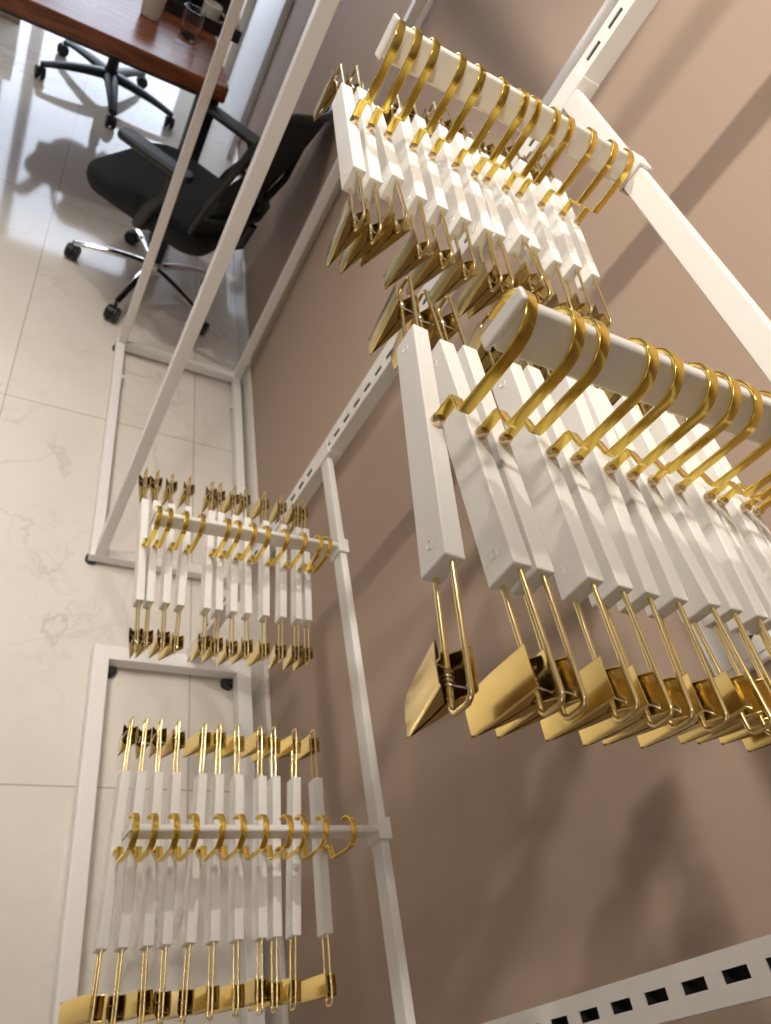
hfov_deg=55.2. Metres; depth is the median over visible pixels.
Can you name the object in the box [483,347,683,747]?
hanger
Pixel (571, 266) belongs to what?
hanger
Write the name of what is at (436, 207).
hanger
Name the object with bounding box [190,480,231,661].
hanger
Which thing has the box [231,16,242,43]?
tape dispenser
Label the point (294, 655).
hanger
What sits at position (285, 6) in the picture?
trim
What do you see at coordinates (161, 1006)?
hanger
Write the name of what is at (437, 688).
hanger
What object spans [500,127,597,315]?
hanger
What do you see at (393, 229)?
hanger
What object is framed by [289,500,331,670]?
hanger
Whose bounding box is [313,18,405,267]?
hanger
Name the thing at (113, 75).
office chair
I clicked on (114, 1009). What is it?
hanger
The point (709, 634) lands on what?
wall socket
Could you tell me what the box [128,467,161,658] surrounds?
hanger
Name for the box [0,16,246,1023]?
floor
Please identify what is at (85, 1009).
hanger
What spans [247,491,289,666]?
hanger
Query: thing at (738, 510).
hanger
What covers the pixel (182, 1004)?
hanger
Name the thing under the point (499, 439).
hanger
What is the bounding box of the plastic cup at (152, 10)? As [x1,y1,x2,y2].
[141,0,166,21]
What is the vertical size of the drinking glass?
0.105 m
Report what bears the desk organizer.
on the office desk
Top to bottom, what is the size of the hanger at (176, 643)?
0.159 m
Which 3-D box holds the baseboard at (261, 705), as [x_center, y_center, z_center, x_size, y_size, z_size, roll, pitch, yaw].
[-0.323,0.611,1.943,0.014,0.100,6.800,13,45,-27]
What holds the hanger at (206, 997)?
hanging from the display rack at (739, 974)
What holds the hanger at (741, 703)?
hanging from the display rack at (739, 974)
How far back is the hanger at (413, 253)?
0.69 m
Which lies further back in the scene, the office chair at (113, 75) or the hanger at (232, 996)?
the office chair at (113, 75)
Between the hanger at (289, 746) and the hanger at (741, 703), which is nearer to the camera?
the hanger at (741, 703)
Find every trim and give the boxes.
[223,0,255,77]
[226,0,293,158]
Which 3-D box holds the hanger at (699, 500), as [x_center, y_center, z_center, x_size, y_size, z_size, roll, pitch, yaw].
[0.252,-0.019,0.551,0.022,0.158,0.365,15,46,-26]
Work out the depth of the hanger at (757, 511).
0.59 m
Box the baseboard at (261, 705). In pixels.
[230,144,288,1023]
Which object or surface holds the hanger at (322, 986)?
hanging from the display rack at (739, 974)
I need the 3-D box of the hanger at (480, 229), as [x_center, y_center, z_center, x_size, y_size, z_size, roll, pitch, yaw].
[0.100,-0.365,0.782,0.022,0.166,0.365,15,44,-26]
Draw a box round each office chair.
[34,39,174,129]
[64,105,332,335]
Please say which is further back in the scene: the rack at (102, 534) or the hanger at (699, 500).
the rack at (102, 534)
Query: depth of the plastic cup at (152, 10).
2.78 m
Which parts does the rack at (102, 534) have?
frame, post, post, post, post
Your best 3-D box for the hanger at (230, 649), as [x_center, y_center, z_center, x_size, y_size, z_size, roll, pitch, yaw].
[-0.252,0.075,1.269,0.022,0.158,0.365,15,45,-26]
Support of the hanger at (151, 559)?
hanging from the display rack at (739, 974)
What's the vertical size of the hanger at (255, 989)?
0.157 m
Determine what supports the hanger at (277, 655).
hanging from the display rack at (739, 974)
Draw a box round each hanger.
[57,717,139,1023]
[93,717,158,1023]
[116,718,179,1023]
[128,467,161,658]
[135,469,173,658]
[136,720,199,1023]
[148,473,189,658]
[158,476,205,660]
[160,721,225,1023]
[183,722,246,1021]
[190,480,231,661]
[201,482,241,663]
[209,724,269,1018]
[216,485,256,666]
[231,487,270,664]
[240,725,293,1015]
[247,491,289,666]
[248,726,308,1013]
[268,495,307,669]
[272,728,328,1010]
[283,498,322,670]
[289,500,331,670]
[293,729,356,1006]
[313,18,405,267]
[339,27,422,274]
[359,37,440,267]
[368,274,537,738]
[381,52,466,289]
[390,289,585,738]
[401,63,486,295]
[421,77,509,303]
[429,88,529,317]
[429,294,609,738]
[454,95,541,318]
[464,106,561,308]
[467,311,658,742]
[479,114,574,304]
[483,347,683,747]
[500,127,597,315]
[518,359,717,745]
[522,139,617,316]
[532,148,633,327]
[542,370,741,748]
[570,377,770,744]
[591,379,770,744]
[601,388,770,744]
[638,402,770,752]
[640,402,770,631]
[668,412,770,551]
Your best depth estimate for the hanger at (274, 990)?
0.97 m
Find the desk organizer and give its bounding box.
[164,0,230,36]
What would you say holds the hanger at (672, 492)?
hanging from the display rack at (739, 974)
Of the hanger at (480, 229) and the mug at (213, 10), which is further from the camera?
the mug at (213, 10)
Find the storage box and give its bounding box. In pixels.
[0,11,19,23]
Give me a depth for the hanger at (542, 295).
0.78 m
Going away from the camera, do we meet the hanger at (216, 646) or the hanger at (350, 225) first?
the hanger at (350, 225)
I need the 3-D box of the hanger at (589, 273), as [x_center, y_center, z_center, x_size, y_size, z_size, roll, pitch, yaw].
[0.232,-0.351,0.875,0.024,0.169,0.365,16,44,-25]
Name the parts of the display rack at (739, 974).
frame, hanging arm, hanging arm, hanging arm, hanging arm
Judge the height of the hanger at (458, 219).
0.164 m
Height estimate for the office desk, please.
0.750 m
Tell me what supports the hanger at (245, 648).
hanging from the display rack at (739, 974)
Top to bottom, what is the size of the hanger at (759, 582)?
0.159 m
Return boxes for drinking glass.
[179,3,205,41]
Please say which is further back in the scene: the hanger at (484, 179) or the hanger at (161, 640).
the hanger at (161, 640)
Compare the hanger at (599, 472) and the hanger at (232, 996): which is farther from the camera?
the hanger at (232, 996)
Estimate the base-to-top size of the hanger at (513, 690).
0.168 m
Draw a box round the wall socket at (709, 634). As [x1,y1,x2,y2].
[691,621,770,677]
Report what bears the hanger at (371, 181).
hanging from the display rack at (739, 974)
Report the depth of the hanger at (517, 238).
0.76 m
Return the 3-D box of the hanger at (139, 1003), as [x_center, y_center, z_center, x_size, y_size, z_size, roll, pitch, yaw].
[-0.284,0.416,0.914,0.030,0.159,0.365,14,44,-27]
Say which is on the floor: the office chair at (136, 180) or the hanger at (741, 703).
the office chair at (136, 180)
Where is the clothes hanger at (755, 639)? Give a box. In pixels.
[730,631,765,660]
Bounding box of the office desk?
[0,0,228,247]
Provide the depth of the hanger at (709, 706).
0.46 m
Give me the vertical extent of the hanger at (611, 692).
0.165 m
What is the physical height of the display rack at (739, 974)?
2.300 m
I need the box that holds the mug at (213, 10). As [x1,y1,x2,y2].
[202,0,224,23]
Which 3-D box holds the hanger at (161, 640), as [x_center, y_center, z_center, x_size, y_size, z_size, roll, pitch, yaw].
[-0.350,0.054,1.215,0.022,0.159,0.365,14,45,-27]
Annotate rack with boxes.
[49,0,770,1023]
[85,0,618,582]
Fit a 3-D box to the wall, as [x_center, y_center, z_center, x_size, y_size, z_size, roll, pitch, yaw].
[0.273,-0.919,1.658,0.120,2.900,8.600,13,45,-27]
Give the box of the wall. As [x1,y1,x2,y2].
[228,0,770,1023]
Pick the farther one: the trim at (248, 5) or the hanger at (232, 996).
the trim at (248, 5)

